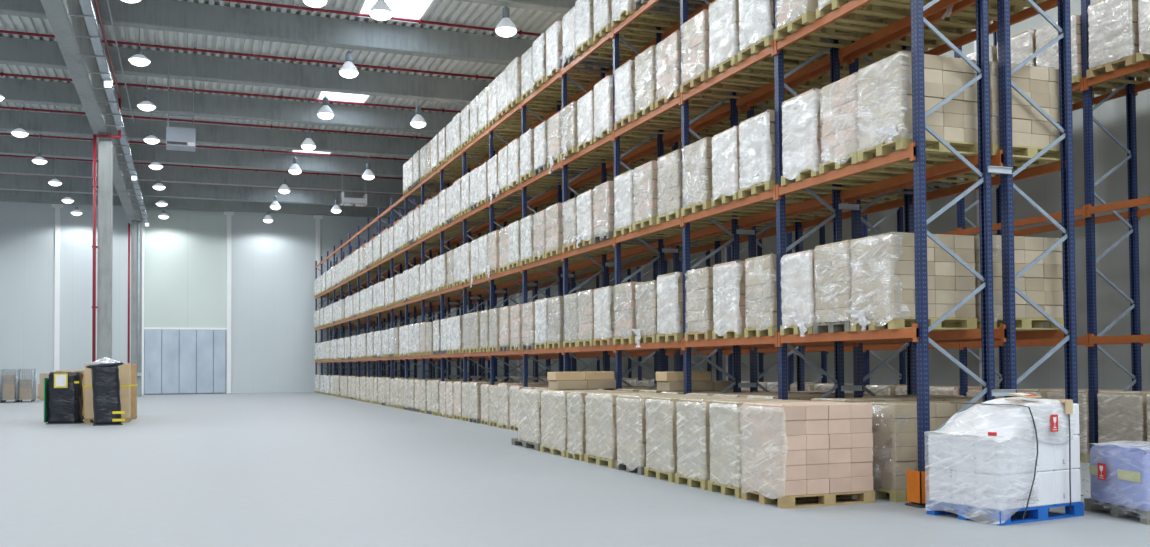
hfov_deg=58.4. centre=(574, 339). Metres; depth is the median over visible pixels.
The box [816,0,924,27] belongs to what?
load
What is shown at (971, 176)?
load
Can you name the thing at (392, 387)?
load
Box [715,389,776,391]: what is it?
load
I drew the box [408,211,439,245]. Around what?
load
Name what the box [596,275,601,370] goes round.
trim
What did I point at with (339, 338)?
load
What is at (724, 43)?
load
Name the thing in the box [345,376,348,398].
load
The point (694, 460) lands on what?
load
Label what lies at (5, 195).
ceiling beam
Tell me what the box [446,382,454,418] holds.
load
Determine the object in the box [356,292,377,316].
load
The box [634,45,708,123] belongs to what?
load
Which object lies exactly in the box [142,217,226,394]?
trim
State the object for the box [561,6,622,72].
load
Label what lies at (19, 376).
roll cage
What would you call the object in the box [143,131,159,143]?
lamp
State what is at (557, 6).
ceiling beam
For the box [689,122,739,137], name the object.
load
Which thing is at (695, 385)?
carton
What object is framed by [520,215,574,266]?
load
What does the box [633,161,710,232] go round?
load
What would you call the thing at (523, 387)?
load
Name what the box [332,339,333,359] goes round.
load
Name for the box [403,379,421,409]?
load
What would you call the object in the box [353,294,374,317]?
load
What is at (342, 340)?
load
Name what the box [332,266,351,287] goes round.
load
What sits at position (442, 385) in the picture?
load
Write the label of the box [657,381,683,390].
carton
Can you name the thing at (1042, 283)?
load
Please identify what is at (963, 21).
load
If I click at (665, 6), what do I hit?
load
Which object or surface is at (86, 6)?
cable tray
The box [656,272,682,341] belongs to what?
load
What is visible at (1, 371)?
roll cage
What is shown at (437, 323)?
load
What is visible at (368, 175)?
lamp
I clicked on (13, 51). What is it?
ceiling beam
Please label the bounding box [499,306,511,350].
load
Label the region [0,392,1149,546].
floor
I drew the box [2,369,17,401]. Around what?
roll cage
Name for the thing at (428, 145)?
load
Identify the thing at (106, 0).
conduit
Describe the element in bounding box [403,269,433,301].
load
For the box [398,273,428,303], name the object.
load
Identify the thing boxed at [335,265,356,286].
load
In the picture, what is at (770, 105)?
load
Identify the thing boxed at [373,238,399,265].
load
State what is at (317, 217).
trim
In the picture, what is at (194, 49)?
pipe
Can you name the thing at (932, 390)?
load
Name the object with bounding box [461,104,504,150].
load
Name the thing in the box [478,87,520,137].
load
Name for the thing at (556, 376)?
carton
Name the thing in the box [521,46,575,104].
load
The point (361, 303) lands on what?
load
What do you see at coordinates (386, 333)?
load
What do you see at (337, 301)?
load
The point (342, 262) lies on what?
load
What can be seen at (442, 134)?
load
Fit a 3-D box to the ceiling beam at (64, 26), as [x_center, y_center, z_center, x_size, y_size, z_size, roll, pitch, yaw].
[-11.625,-7.872,23.088,0.450,1.280,74.980,0,-2,-21]
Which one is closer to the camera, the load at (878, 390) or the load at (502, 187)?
the load at (878, 390)
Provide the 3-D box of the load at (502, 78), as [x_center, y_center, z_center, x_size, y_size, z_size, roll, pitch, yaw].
[-1.242,-5.922,24.924,1.138,1.074,0.804,0,-2,-21]
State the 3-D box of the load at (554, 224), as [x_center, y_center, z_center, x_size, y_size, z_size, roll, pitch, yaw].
[0.022,-2.262,21.489,1.139,1.060,0.798,0,-2,-21]
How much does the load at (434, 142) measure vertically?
1.029 m
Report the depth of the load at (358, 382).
45.37 m
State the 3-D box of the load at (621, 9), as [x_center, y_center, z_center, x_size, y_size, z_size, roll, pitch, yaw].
[1.296,-6.112,18.163,1.145,1.074,0.771,0,-2,-21]
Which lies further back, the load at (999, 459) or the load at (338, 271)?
the load at (338, 271)
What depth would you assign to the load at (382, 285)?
39.62 m
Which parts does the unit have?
casing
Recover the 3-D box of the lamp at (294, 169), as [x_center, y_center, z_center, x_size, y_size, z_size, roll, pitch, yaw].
[-12.129,-7.943,44.529,0.560,1.570,0.560,0,-2,-21]
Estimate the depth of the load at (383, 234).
39.89 m
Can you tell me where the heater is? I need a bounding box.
[166,49,195,151]
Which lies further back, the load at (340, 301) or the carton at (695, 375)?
the load at (340, 301)
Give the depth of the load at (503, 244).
24.64 m
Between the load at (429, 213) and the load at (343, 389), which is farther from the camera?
the load at (343, 389)
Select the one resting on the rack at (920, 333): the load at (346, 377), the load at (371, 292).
the load at (371, 292)
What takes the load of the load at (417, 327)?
on the rack at (920, 333)
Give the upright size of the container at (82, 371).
1.450 m
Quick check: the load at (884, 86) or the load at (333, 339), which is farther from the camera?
the load at (333, 339)
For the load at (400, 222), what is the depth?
36.42 m
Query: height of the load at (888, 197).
1.060 m
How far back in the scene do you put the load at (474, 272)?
27.05 m
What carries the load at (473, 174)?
on the rack at (920, 333)
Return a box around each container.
[39,373,48,399]
[55,370,84,419]
[84,363,130,423]
[131,364,136,418]
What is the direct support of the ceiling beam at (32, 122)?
attached to the ceiling
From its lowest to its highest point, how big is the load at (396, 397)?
1.074 m
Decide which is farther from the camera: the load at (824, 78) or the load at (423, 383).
the load at (423, 383)
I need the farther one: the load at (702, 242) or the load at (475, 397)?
the load at (475, 397)
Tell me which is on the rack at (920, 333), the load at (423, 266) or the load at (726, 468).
the load at (423, 266)
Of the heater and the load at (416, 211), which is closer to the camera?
the heater
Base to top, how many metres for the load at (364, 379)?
1.074 m
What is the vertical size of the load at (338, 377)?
1.074 m
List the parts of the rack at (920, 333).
post, post, post, post, post, post, post, post, post, post, post, post, post, post, post, post, post, post, post, post, post, post, post, post, post, post, post, post, post, post, post, post, post, post, post, post, post, post, post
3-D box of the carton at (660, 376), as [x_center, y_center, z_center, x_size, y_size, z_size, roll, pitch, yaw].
[1.551,0.587,16.419,0.396,0.151,0.410,0,-2,-21]
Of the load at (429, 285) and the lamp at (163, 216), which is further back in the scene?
the lamp at (163, 216)
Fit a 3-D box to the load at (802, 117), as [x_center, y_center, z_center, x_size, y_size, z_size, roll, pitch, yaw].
[3.285,-2.508,12.964,1.145,1.074,0.799,0,-2,-21]
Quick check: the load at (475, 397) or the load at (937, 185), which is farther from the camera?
the load at (475, 397)
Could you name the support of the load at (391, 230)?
on the rack at (920, 333)
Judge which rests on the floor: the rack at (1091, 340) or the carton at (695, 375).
the rack at (1091, 340)
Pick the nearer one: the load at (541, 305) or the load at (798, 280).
the load at (798, 280)
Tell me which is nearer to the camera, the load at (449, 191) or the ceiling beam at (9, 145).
the load at (449, 191)
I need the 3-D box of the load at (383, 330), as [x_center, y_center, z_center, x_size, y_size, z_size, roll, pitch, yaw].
[-6.889,0.164,39.937,1.140,1.052,0.750,0,-2,-21]
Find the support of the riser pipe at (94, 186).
attached to the column at (105, 145)
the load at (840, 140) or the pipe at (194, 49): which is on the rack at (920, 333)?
the load at (840, 140)
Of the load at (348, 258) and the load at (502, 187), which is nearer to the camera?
the load at (502, 187)
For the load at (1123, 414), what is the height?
1.058 m
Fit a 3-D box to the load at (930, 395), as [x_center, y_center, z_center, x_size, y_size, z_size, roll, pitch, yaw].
[4.371,1.252,13.268,1.138,1.070,0.732,0,-2,-21]
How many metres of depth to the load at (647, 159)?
21.01 m
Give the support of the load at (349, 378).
on the floor
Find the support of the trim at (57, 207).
attached to the wall at (273, 263)
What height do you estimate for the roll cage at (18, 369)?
1.518 m
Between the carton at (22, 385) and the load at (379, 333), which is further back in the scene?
the carton at (22, 385)
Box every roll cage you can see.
[0,370,18,402]
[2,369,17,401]
[17,370,35,401]
[18,369,35,401]
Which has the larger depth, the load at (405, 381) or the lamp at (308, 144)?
the lamp at (308, 144)
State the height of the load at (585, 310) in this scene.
1.060 m
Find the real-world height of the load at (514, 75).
1.073 m
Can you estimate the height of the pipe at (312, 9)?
0.155 m
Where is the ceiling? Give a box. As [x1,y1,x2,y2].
[0,0,564,195]
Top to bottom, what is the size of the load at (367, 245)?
1.054 m
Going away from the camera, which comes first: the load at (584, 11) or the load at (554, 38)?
the load at (584, 11)
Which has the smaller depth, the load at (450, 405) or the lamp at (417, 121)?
the load at (450, 405)
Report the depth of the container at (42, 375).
49.31 m
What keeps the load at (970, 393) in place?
on the floor
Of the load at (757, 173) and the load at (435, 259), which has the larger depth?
the load at (435, 259)
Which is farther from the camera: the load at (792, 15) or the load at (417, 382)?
the load at (417, 382)
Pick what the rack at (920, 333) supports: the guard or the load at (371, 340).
the load at (371, 340)
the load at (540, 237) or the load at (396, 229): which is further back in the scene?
the load at (396, 229)
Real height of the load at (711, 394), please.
1.058 m
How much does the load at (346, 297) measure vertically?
1.074 m
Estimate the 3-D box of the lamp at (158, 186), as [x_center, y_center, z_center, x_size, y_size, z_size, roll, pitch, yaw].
[-19.477,-7.658,48.142,0.588,1.290,0.588,0,-2,-21]
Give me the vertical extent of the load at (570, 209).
1.015 m
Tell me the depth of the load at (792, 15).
12.96 m
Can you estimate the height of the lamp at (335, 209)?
1.570 m
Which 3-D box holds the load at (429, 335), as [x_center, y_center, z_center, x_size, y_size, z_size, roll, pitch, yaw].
[-4.072,-0.030,32.323,1.142,1.015,0.764,0,-2,-21]
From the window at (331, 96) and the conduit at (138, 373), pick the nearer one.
the window at (331, 96)
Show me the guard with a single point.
(917, 486)
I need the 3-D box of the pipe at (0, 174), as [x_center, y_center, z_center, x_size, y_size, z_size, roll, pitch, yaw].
[-24.052,-8.336,53.331,36.500,0.155,0.140,0,-2,-21]
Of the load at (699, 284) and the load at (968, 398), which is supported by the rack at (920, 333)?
the load at (699, 284)
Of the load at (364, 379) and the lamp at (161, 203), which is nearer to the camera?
the load at (364, 379)
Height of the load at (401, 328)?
1.074 m
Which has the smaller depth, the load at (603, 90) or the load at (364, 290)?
the load at (603, 90)
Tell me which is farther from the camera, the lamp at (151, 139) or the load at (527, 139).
the lamp at (151, 139)
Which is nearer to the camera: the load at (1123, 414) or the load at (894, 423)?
the load at (894, 423)
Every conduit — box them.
[106,0,133,121]
[137,222,141,375]
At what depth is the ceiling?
32.91 m
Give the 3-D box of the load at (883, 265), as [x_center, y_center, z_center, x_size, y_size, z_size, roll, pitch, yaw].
[3.745,-0.623,11.562,1.220,1.062,0.828,0,-2,-21]
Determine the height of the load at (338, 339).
1.054 m
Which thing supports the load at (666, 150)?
on the rack at (1007, 333)
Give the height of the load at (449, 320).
1.054 m
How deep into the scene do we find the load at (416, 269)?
33.83 m
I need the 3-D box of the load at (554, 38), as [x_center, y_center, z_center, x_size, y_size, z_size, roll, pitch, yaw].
[0.028,-6.016,21.572,1.145,1.074,0.726,0,-2,-21]
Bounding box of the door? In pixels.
[144,329,225,393]
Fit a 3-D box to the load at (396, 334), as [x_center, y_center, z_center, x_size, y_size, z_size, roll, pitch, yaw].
[-5.977,0.086,37.357,1.140,1.065,0.719,0,-2,-21]
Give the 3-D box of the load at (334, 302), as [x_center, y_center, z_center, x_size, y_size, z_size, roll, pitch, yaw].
[-11.976,-1.376,53.422,1.138,1.074,0.715,0,-2,-21]
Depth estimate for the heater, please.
31.95 m
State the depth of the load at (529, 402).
18.43 m
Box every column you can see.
[97,132,112,359]
[131,220,141,396]
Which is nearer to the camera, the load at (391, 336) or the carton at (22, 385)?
the load at (391, 336)
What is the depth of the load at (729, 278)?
14.35 m
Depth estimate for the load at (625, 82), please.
17.84 m
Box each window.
[291,132,341,153]
[316,91,369,102]
[356,0,434,23]
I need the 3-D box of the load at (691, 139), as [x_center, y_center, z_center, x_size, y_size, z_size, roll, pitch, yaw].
[2.055,-4.221,19.443,1.138,1.070,0.820,0,-2,-21]
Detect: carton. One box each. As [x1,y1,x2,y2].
[3,375,14,383]
[3,384,15,398]
[19,388,32,398]
[20,379,31,387]
[547,372,584,380]
[549,380,586,388]
[585,371,613,379]
[587,380,615,388]
[656,372,683,380]
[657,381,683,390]
[683,371,710,380]
[691,381,713,390]
[713,380,732,389]
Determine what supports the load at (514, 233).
on the rack at (920, 333)
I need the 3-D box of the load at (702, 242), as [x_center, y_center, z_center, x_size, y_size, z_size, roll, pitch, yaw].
[2.107,-2.333,19.371,1.140,1.065,0.808,0,-2,-21]
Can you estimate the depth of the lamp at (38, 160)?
41.81 m
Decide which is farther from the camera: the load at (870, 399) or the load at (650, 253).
the load at (650, 253)
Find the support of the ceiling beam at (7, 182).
attached to the ceiling
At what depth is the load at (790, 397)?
13.54 m
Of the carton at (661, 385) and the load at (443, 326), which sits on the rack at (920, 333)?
the load at (443, 326)
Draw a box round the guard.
[905,470,929,507]
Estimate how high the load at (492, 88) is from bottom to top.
1.073 m
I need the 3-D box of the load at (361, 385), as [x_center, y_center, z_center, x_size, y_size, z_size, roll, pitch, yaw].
[-8.783,2.155,44.912,1.140,1.052,0.723,0,-2,-21]
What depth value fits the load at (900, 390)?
18.99 m
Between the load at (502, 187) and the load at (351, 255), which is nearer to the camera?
the load at (502, 187)
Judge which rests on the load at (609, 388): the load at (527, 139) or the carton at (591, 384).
the carton at (591, 384)
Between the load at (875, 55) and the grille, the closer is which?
the load at (875, 55)
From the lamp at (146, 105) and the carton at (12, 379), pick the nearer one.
the lamp at (146, 105)
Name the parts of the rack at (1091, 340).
post, post, post, post, post, post, post, post, post, post, post, post, post, post, post, post, post, post, post, post, post, post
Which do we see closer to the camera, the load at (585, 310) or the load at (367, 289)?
the load at (585, 310)
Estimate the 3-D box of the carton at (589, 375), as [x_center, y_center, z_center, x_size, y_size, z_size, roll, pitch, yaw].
[0.366,0.647,18.456,0.556,0.151,0.460,0,-2,-21]
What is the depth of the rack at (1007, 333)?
12.25 m
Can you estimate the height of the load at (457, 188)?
1.073 m
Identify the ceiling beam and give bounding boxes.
[0,0,534,64]
[0,36,490,103]
[0,77,456,133]
[0,110,430,156]
[0,135,406,177]
[0,157,428,194]
[0,174,428,208]
[0,190,412,218]
[40,0,139,225]
[456,0,576,13]
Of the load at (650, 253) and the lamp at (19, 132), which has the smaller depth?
the load at (650, 253)
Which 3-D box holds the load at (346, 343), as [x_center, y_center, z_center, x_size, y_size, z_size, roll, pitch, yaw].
[-10.414,0.413,49.249,1.145,1.074,0.822,0,-2,-21]
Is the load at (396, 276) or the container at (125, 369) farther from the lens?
the load at (396, 276)
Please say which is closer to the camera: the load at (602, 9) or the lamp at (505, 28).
the load at (602, 9)
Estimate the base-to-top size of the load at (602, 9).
1.074 m
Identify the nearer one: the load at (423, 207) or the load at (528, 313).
the load at (528, 313)
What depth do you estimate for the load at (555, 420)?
17.16 m
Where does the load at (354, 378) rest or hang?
on the floor
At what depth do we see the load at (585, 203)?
19.49 m
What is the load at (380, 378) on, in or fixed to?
on the floor
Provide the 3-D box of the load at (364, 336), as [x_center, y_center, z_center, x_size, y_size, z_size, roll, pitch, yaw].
[-8.534,0.273,44.186,1.141,1.073,0.824,0,-2,-21]
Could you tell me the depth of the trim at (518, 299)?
48.11 m
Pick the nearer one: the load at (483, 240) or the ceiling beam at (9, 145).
the load at (483, 240)
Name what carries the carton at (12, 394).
on the roll cage at (1, 371)
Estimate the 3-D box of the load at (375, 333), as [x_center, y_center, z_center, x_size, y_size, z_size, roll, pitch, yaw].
[-7.529,0.201,41.629,1.138,1.074,0.774,0,-2,-21]
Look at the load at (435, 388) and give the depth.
31.14 m
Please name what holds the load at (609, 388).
on the floor
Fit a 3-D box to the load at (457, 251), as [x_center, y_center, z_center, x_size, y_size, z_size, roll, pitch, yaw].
[-2.797,-2.058,29.046,1.138,1.074,0.773,0,-2,-21]
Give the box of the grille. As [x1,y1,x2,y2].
[167,141,186,144]
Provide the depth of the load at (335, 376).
52.24 m
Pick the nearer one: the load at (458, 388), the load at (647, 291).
the load at (647, 291)
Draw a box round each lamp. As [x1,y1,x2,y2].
[11,123,28,136]
[32,133,47,164]
[48,158,61,185]
[61,194,73,202]
[71,193,81,215]
[103,79,112,87]
[122,0,139,2]
[128,28,150,65]
[137,76,155,110]
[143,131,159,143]
[149,158,162,169]
[153,180,165,189]
[156,196,167,206]
[158,207,168,218]
[263,210,272,222]
[270,188,280,209]
[278,178,289,193]
[288,157,300,174]
[301,124,315,149]
[303,0,326,7]
[317,92,333,119]
[331,199,340,212]
[339,49,358,77]
[362,155,374,179]
[369,0,392,20]
[410,106,425,127]
[495,4,516,36]
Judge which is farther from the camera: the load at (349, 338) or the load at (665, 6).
the load at (349, 338)
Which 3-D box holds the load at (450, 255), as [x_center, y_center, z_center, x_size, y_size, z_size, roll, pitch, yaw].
[-3.094,-2.034,29.844,1.138,1.070,0.742,0,-2,-21]
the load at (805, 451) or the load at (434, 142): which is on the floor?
the load at (805, 451)
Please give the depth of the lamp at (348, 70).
29.57 m
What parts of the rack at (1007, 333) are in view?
post, post, post, post, post, post, post, post, post, post, post, post, post, post, post, post, post, post, post, post, post, post, post, post, post, post, post, post, post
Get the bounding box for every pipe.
[0,30,495,79]
[0,72,460,112]
[0,106,432,138]
[0,133,409,160]
[0,154,402,178]
[0,174,417,195]
[92,0,120,362]
[127,223,129,362]
[220,0,540,35]
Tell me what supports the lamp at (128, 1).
hanging from the ceiling beam at (557, 6)
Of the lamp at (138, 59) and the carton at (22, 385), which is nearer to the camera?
the lamp at (138, 59)
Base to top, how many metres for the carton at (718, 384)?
0.151 m
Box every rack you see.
[315,0,1016,470]
[335,0,1082,495]
[425,0,1149,462]
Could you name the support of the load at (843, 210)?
on the rack at (1007, 333)
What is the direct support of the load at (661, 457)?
on the floor
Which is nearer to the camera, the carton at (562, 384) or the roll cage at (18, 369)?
the carton at (562, 384)
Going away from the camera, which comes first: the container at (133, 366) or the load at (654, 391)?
the load at (654, 391)
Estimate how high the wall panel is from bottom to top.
6.740 m
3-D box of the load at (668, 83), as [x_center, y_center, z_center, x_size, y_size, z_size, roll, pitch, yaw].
[1.954,-4.281,16.498,1.136,1.044,0.812,0,-2,-21]
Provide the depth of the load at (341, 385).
50.62 m
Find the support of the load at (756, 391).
on the floor
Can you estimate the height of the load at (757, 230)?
1.060 m
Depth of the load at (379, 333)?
40.35 m
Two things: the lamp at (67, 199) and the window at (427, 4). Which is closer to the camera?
the window at (427, 4)
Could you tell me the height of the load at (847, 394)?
1.070 m
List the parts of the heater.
casing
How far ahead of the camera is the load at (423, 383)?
32.77 m
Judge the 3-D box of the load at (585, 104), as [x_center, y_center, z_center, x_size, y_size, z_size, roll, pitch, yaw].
[0.694,-4.180,19.853,1.140,1.029,0.793,0,-2,-21]
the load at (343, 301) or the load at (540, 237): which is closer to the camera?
the load at (540, 237)
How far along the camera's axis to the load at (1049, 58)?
15.62 m
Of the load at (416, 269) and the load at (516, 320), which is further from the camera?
the load at (416, 269)
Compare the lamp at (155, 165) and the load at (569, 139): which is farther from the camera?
the lamp at (155, 165)
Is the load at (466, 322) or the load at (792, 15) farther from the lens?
the load at (466, 322)
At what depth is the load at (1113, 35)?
14.71 m
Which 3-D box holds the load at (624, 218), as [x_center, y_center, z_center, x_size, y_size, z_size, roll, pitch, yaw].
[1.342,-2.364,18.084,1.141,1.073,0.792,0,-2,-21]
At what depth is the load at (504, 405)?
24.46 m
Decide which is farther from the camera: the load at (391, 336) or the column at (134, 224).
the column at (134, 224)
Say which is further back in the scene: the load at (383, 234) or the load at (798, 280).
the load at (383, 234)
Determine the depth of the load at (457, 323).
28.59 m
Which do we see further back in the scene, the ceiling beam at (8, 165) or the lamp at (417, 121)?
the ceiling beam at (8, 165)
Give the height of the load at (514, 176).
1.074 m
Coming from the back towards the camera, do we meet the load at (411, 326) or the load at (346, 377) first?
the load at (346, 377)
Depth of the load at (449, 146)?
29.84 m
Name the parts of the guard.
foot plate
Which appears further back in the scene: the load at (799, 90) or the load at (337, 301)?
the load at (337, 301)
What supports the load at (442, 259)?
on the rack at (920, 333)
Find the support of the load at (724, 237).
on the rack at (1007, 333)
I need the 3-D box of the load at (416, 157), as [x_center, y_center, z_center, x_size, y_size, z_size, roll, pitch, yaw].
[-4.754,-5.663,34.193,1.138,1.074,0.797,0,-2,-21]
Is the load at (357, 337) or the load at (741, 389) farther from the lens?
the load at (357, 337)
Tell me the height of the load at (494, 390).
1.015 m
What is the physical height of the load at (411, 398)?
1.054 m
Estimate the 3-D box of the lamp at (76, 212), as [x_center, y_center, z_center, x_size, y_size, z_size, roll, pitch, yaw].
[-27.122,-7.405,55.942,0.588,1.290,0.588,0,-2,-21]
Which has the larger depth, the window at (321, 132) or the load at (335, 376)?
the load at (335, 376)
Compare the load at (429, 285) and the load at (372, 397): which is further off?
the load at (372, 397)
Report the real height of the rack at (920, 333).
7.850 m
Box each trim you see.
[52,204,62,371]
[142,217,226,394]
[224,211,233,393]
[313,215,322,374]
[517,293,520,375]
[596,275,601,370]
[725,245,731,379]
[974,29,981,385]
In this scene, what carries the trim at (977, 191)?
attached to the wall at (1044, 190)
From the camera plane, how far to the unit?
49.70 m
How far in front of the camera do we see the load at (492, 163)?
25.40 m
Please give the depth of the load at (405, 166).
35.66 m
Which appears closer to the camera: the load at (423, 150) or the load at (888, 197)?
the load at (888, 197)
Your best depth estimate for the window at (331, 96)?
38.53 m
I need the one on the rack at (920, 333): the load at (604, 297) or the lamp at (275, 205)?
the load at (604, 297)
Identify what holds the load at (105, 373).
on the floor
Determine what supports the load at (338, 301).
on the rack at (920, 333)
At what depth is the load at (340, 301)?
50.47 m
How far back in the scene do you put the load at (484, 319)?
26.16 m
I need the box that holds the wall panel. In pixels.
[144,209,226,327]
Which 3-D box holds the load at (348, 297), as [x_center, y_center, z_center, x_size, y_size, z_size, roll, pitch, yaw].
[-10.107,-1.518,48.351,1.145,1.074,0.775,0,-2,-21]
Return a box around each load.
[37,384,39,398]
[44,372,83,423]
[86,357,124,425]
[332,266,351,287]
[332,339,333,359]
[332,375,334,395]
[333,302,352,323]
[334,339,337,359]
[334,375,346,396]
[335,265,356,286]
[335,301,356,322]
[337,262,356,284]
[337,301,339,321]
[337,339,338,359]
[337,375,360,396]
[339,299,356,321]
[339,338,342,359]
[340,376,342,396]
[341,259,361,282]
[341,299,363,320]
[341,338,344,359]
[342,376,344,397]
[344,257,366,280]
[345,297,366,319]
[345,337,347,359]
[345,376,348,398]
[347,255,369,279]
[347,295,370,318]
[347,337,350,358]
[348,376,371,398]
[350,253,371,277]
[350,295,370,317]
[351,336,352,358]
[351,376,375,399]
[353,252,376,275]
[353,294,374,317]
[353,335,356,358]
[353,377,356,399]
[355,249,377,274]
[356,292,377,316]
[356,334,359,358]
[356,377,360,400]
[359,246,383,272]
[359,334,361,358]
[360,290,382,315]
[360,377,362,400]
[362,245,386,270]
[362,288,385,314]
[362,333,366,358]
[362,377,366,401]
[365,242,390,268]
[366,288,389,313]
[366,377,370,402]
[367,333,369,357]
[369,240,394,266]
[369,285,396,312]
[369,332,373,357]
[370,377,374,402]
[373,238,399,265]
[373,283,399,310]
[374,331,376,357]
[374,377,378,403]
[376,234,404,262]
[377,282,404,309]
[377,330,382,357]
[378,377,404,404]
[380,281,408,308]
[381,231,408,260]
[381,377,410,405]
[382,330,384,357]
[384,329,388,356]
[385,228,412,258]
[385,278,413,307]
[385,378,394,406]
[389,226,419,256]
[389,277,418,305]
[389,328,394,356]
[390,379,394,406]
[393,327,398,356]
[394,223,425,253]
[394,378,428,407]
[395,274,421,304]
[398,218,428,250]
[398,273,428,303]
[399,326,403,356]
[399,379,404,408]
[402,214,435,248]
[403,161,436,195]
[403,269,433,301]
[403,325,408,355]
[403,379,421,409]
[407,157,439,191]
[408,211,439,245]
[408,379,433,410]
[409,268,438,300]
[409,324,414,355]
[413,150,446,187]
[413,264,446,298]
[414,207,446,242]
[414,323,420,355]
[414,379,438,411]
[419,322,428,354]
[420,146,455,182]
[420,203,454,239]
[420,263,455,296]
[420,379,456,413]
[425,141,461,178]
[426,198,462,236]
[426,259,462,294]
[426,322,432,354]
[427,381,433,414]
[431,134,467,173]
[432,194,467,232]
[432,256,467,292]
[432,380,468,415]
[433,320,440,354]
[438,127,477,167]
[438,253,477,291]
[439,189,478,228]
[439,381,467,416]
[440,318,446,353]
[446,121,486,162]
[446,184,485,225]
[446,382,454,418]
[447,250,485,288]
[447,317,452,353]
[452,112,488,156]
[452,315,462,353]
[453,178,488,221]
[453,381,498,419]
[454,246,489,286]
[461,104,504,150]
[461,172,503,216]
[461,242,504,284]
[462,313,470,352]
[462,382,470,421]
[469,382,517,422]
[470,95,513,143]
[470,167,513,212]
[470,238,511,286]
[470,312,480,352]
[477,162,521,207]
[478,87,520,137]
[478,234,521,279]
[480,310,489,351]
[481,384,497,424]
[486,230,533,277]
[487,154,536,202]
[488,77,535,129]
[489,308,499,351]
[489,385,499,426]
[495,145,546,196]
[497,67,547,121]
[498,383,548,428]
[499,226,546,273]
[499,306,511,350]
[507,57,556,113]
[508,138,556,191]
[508,220,557,269]
[509,385,547,430]
[510,304,522,349]
[511,389,595,450]
[520,128,575,184]
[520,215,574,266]
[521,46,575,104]
[521,302,534,349]
[523,387,547,388]
[529,32,588,93]
[533,210,588,262]
[534,121,589,177]
[535,298,549,348]
[540,390,620,456]
[545,203,601,258]
[546,20,606,84]
[547,111,600,173]
[547,296,562,347]
[560,101,622,162]
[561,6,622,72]
[562,198,622,253]
[563,293,578,346]
[566,391,645,460]
[574,189,640,249]
[575,0,640,60]
[577,90,640,154]
[577,289,593,346]
[584,392,672,467]
[593,0,655,47]
[593,181,657,244]
[593,286,614,345]
[594,74,663,145]
[598,388,655,390]
[611,0,679,32]
[613,282,642,344]
[614,60,680,133]
[614,169,681,238]
[615,394,709,474]
[616,388,656,391]
[628,153,665,165]
[631,280,656,346]
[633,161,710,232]
[634,0,705,15]
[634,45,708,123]
[639,390,714,392]
[641,247,669,255]
[644,396,746,481]
[647,145,680,156]
[655,31,729,112]
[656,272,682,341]
[657,149,731,226]
[661,391,732,393]
[665,133,713,148]
[675,398,782,489]
[679,236,721,246]
[680,9,766,98]
[681,137,769,218]
[685,267,713,340]
[687,392,769,395]
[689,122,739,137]
[700,232,742,240]
[708,0,798,84]
[708,400,819,497]
[711,125,799,209]
[712,111,762,126]
[712,260,747,338]
[713,393,804,396]
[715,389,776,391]
[720,223,768,235]
[738,0,829,68]
[738,97,792,115]
[738,109,831,201]
[740,401,874,508]
[744,254,807,336]
[747,394,845,400]
[754,391,826,392]
[756,218,794,229]
[766,82,828,100]
[774,0,882,47]
[780,249,843,336]
[781,88,886,189]
[788,392,870,396]
[790,383,845,390]
[797,68,861,88]
[808,198,868,213]
[811,397,916,402]
[812,45,901,73]
[812,185,903,205]
[813,240,885,332]
[814,383,878,391]
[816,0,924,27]
[819,73,928,178]
[846,232,976,330]
[853,400,975,501]
[855,19,956,52]
[856,51,977,166]
[860,177,964,194]
[862,394,963,397]
[865,385,935,395]
[891,0,931,4]
[896,386,968,394]
[897,4,997,37]
[901,165,999,182]
[925,393,1083,525]
[929,386,998,394]
[929,396,1003,401]
[942,0,1044,18]
[944,61,1060,171]
[956,235,1063,330]
[966,45,997,61]
[966,391,1003,396]
[997,29,1082,102]
[1017,388,1087,398]
[1035,14,1125,99]
[1047,389,1131,462]
[1082,441,1149,524]
[1086,0,1149,84]
[1097,391,1149,443]
[1136,0,1149,62]
[1146,393,1149,444]
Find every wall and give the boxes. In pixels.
[0,201,435,395]
[436,0,1149,390]
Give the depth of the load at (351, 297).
47.17 m
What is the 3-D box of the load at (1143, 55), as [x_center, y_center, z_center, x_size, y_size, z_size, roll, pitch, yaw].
[8.459,-4.404,14.115,1.145,1.074,0.818,0,-2,-21]
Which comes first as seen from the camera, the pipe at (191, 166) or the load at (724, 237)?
the load at (724, 237)
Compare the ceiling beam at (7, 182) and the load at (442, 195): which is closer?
the load at (442, 195)
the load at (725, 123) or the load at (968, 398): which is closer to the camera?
the load at (968, 398)
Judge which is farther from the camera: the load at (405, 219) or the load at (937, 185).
the load at (405, 219)
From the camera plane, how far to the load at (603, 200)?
18.65 m
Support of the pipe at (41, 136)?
hanging from the ceiling
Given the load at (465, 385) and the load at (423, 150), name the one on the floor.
the load at (465, 385)
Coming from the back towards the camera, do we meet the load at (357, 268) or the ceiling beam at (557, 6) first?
the load at (357, 268)
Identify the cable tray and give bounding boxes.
[68,0,148,221]
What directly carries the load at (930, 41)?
on the rack at (1007, 333)
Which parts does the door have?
panel, panel, panel, panel, panel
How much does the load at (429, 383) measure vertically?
1.052 m
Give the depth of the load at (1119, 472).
9.78 m
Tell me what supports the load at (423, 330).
on the rack at (920, 333)
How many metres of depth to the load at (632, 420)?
14.19 m
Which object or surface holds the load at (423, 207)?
on the rack at (920, 333)
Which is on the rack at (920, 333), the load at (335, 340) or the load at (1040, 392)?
the load at (335, 340)
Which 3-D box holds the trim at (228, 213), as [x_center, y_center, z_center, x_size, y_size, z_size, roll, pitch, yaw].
[-20.242,-2.183,60.140,0.560,10.660,0.130,0,-2,-21]
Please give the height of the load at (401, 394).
1.058 m
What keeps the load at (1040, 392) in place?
on the floor

